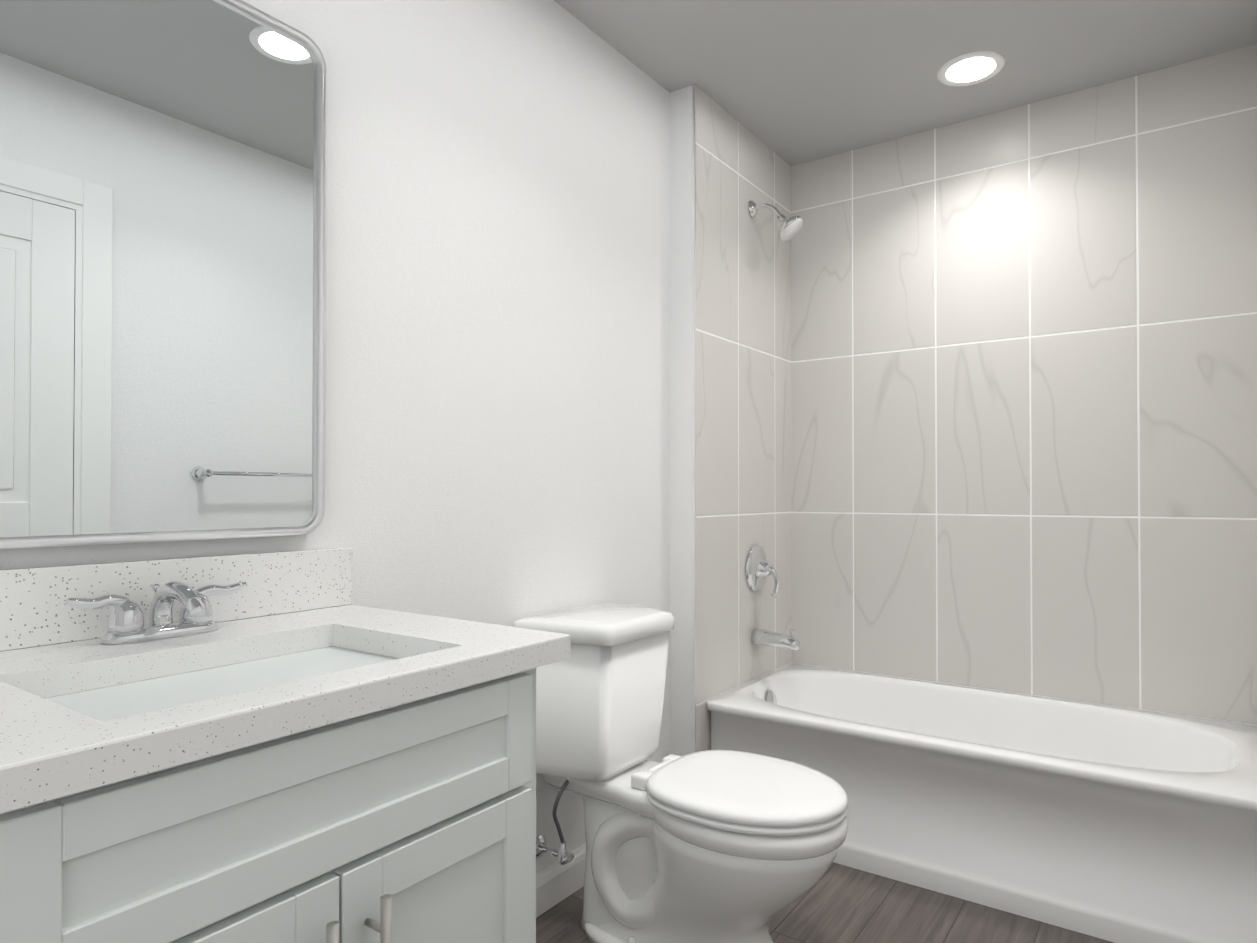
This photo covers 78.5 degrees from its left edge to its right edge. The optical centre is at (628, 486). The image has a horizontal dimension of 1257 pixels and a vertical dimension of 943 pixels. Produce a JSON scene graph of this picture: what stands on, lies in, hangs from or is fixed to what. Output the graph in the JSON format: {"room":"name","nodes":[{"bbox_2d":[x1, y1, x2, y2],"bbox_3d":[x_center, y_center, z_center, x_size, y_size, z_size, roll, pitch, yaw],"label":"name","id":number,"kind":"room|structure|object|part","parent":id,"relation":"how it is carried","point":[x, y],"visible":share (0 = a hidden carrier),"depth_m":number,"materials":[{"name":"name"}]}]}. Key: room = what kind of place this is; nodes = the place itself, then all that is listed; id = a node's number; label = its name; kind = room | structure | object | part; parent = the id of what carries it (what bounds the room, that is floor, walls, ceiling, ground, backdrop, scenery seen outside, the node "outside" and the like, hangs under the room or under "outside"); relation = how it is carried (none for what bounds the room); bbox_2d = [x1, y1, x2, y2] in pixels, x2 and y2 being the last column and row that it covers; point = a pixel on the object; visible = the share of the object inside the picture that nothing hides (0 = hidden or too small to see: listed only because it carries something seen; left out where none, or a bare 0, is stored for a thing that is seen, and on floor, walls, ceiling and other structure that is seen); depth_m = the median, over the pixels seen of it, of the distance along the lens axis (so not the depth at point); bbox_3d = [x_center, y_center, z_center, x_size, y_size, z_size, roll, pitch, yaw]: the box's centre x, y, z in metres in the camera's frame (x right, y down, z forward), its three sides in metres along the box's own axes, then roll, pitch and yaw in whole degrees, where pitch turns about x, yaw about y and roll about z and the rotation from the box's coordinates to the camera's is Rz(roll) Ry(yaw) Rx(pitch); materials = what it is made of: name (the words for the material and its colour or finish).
{"room":"bathroom","nodes":[
{"label":"bathroom","id":0,"kind":"room"},
{"bbox_2d":[0,0,683,872],"bbox_3d":[-0.624,-0.108,1.462,0.022,2.434,2.665,0,-1,35],"label":"wall","id":1,"kind":"structure","parent":0,"point":[508,312],"depth_m":1.91,"materials":[{"name":"paint"}]},
{"bbox_2d":[0,0,325,548],"bbox_3d":[-0.775,-0.384,1.238,0.034,0.946,0.620,0,-1,35],"label":"mirror","id":2,"kind":"object","parent":1,"relation":"attached to","point":[162,256],"visible":1,"depth_m":1.25,"materials":[{"name":"silver metal"}]},
{"bbox_2d":[0,547,351,650],"bbox_3d":[-0.785,0.176,1.230,0.020,0.114,0.775,0,-1,35],"label":"backsplash","id":3,"kind":"structure","parent":1,"relation":"attached to","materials":[{"name":"stone"}]},
{"bbox_2d":[536,844,585,917],"bbox_3d":[-0.221,1.062,2.023,0.014,0.105,1.264,0,-1,35],"label":"baseboard","id":4,"kind":"structure","parent":1,"relation":"attached to","point":[556,882],"depth_m":2.06,"materials":[{"name":"white paint"}]},
{"bbox_2d":[684,85,692,754],"bbox_3d":[0.434,-0.094,2.827,0.005,2.434,0.785,0,-1,35],"label":"wall","id":5,"kind":"structure","parent":0,"point":[688,104],"depth_m":2.52,"materials":[{"name":"paint"}]},
{"bbox_2d":[692,84,695,752],"bbox_3d":[0.816,-0.102,2.069,1.494,2.434,0.018,0,-1,35],"label":"tiled wall","id":6,"kind":"structure","parent":5,"relation":"attached to","point":[694,417],"depth_m":2.50,"materials":[{"name":"white tile"}]},
{"bbox_2d":[695,85,791,751],"bbox_3d":[0.438,-0.095,2.820,0.008,2.434,0.771,0,-1,35],"label":"wall tiles","id":7,"kind":"structure","parent":5,"relation":"attached to","point":[743,401],"depth_m":2.75,"materials":[{"name":"beige tile"}]},
{"bbox_2d":[745,544,779,597],"bbox_3d":[0.510,0.313,2.833,0.087,0.197,0.176,0,-1,35],"label":"tub valve","id":8,"kind":"object","parent":7,"relation":"attached to","point":[759,568],"visible":1,"depth_m":2.82,"materials":[{"name":"silver metal"}]},
{"bbox_2d":[751,628,799,649],"bbox_3d":[0.538,0.550,2.799,0.171,0.070,0.066,0,-1,35],"label":"tub spout","id":9,"kind":"object","parent":7,"relation":"attached to","point":[759,636],"visible":1,"depth_m":2.78,"materials":[{"name":"silver metal"}]},
{"bbox_2d":[748,200,803,240],"bbox_3d":[0.537,-0.973,2.790,0.197,0.172,0.104,0,-1,35],"label":"shower head","id":10,"kind":"object","parent":7,"relation":"attached to","point":[790,228],"visible":1,"depth_m":2.77},
{"bbox_2d":[536,862,1113,942],"bbox_3d":[0.243,1.107,1.323,1.582,0.001,3.460,0,-1,35],"label":"floor","id":11,"kind":"structure","parent":0,"point":[838,903],"depth_m":1.98,"materials":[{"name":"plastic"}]},
{"bbox_2d":[0,547,570,942],"bbox_3d":[-0.542,0.611,1.054,0.616,0.987,0.775,0,-1,35],"label":"bathroom vanity","id":12,"kind":"object","parent":11,"relation":"on","point":[296,746],"visible":0.98,"depth_m":0.95,"materials":[{"name":"white paint"}]},
{"bbox_2d":[65,581,247,644],"bbox_3d":[-0.689,0.189,1.171,0.146,0.087,0.261,0,-1,35],"label":"faucet","id":13,"kind":"object","parent":12,"relation":"on","point":[195,625],"depth_m":1.16,"materials":[{"name":"silver metal"}]},
{"bbox_3d":[-0.315,0.568,0.878,0.042,0.176,0.084,0,-1,35],"label":"handle","id":14,"kind":"part","parent":12,"relation":"part of","materials":[{"name":"silver metal"}]},
{"bbox_2d":[512,602,847,942],"bbox_3d":[0.135,0.721,1.857,0.790,0.784,0.407,0,-1,35],"label":"toilet","id":15,"kind":"object","parent":11,"relation":"on","point":[719,846],"visible":1,"depth_m":1.83,"materials":[{"name":"white ceramic"}]},
{"bbox_3d":[-0.068,0.354,2.005,0.274,0.048,0.407,0,-1,35],"label":"tank lid","id":16,"kind":"part","parent":15,"relation":"part of","materials":[{"name":"white ceramic"}]},
{"bbox_3d":[-0.071,0.551,2.005,0.256,0.343,0.392,0,-1,35],"label":"tank","id":17,"kind":"part","parent":15,"relation":"part of","materials":[{"name":"white ceramic"}]},
{"bbox_3d":[0.149,0.748,1.847,0.756,0.054,0.372,0,-1,35],"label":"bowl","id":18,"kind":"part","parent":15,"relation":"part of","materials":[{"name":"white ceramic"}]},
{"bbox_3d":[0.186,0.940,1.818,0.638,0.344,0.352,0,-1,35],"label":"bowl","id":19,"kind":"part","parent":15,"relation":"part of","materials":[{"name":"white ceramic"}]},
{"bbox_3d":[0.276,0.707,1.757,0.443,0.016,0.378,0,-1,35],"label":"seat","id":20,"kind":"part","parent":15,"relation":"part of","materials":[{"name":"white plastic"}]},
{"bbox_3d":[0.276,0.683,1.758,0.443,0.024,0.378,0,-1,35],"label":"seat lid","id":21,"kind":"part","parent":15,"relation":"part of","materials":[{"name":"white plastic"}]},
{"bbox_2d":[707,664,1256,942],"bbox_3d":[1.059,0.914,2.401,1.477,0.408,0.719,0,-1,35],"label":"bathtub","id":22,"kind":"object","parent":11,"relation":"on","point":[1114,824],"visible":0.79,"depth_m":2.10,"materials":[{"name":"white ceramic"}]},
{"bbox_2d":[554,0,1256,165],"bbox_3d":[0.243,-1.326,1.348,1.582,0.001,3.460,0,-1,35],"label":"ceiling","id":23,"kind":"structure","parent":0,"point":[793,82],"depth_m":2.32,"materials":[{"name":"grey paint"}]},
{"bbox_2d":[937,51,1004,86],"bbox_3d":[1.078,-1.312,2.423,0.196,0.007,0.196,0,-1,35],"label":"recessed light","id":24,"kind":"object","parent":23,"relation":"in","point":[971,68],"visible":1,"depth_m":2.41,"materials":[{"name":"white paint"}]},
{"bbox_2d":[791,44,1256,725],"bbox_3d":[1.271,-0.290,2.711,1.479,2.045,0.011,0,-1,35],"label":"wall tile","id":25,"kind":"structure","parent":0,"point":[1023,386],"depth_m":2.61,"materials":[{"name":"beige tile"}]}
]}

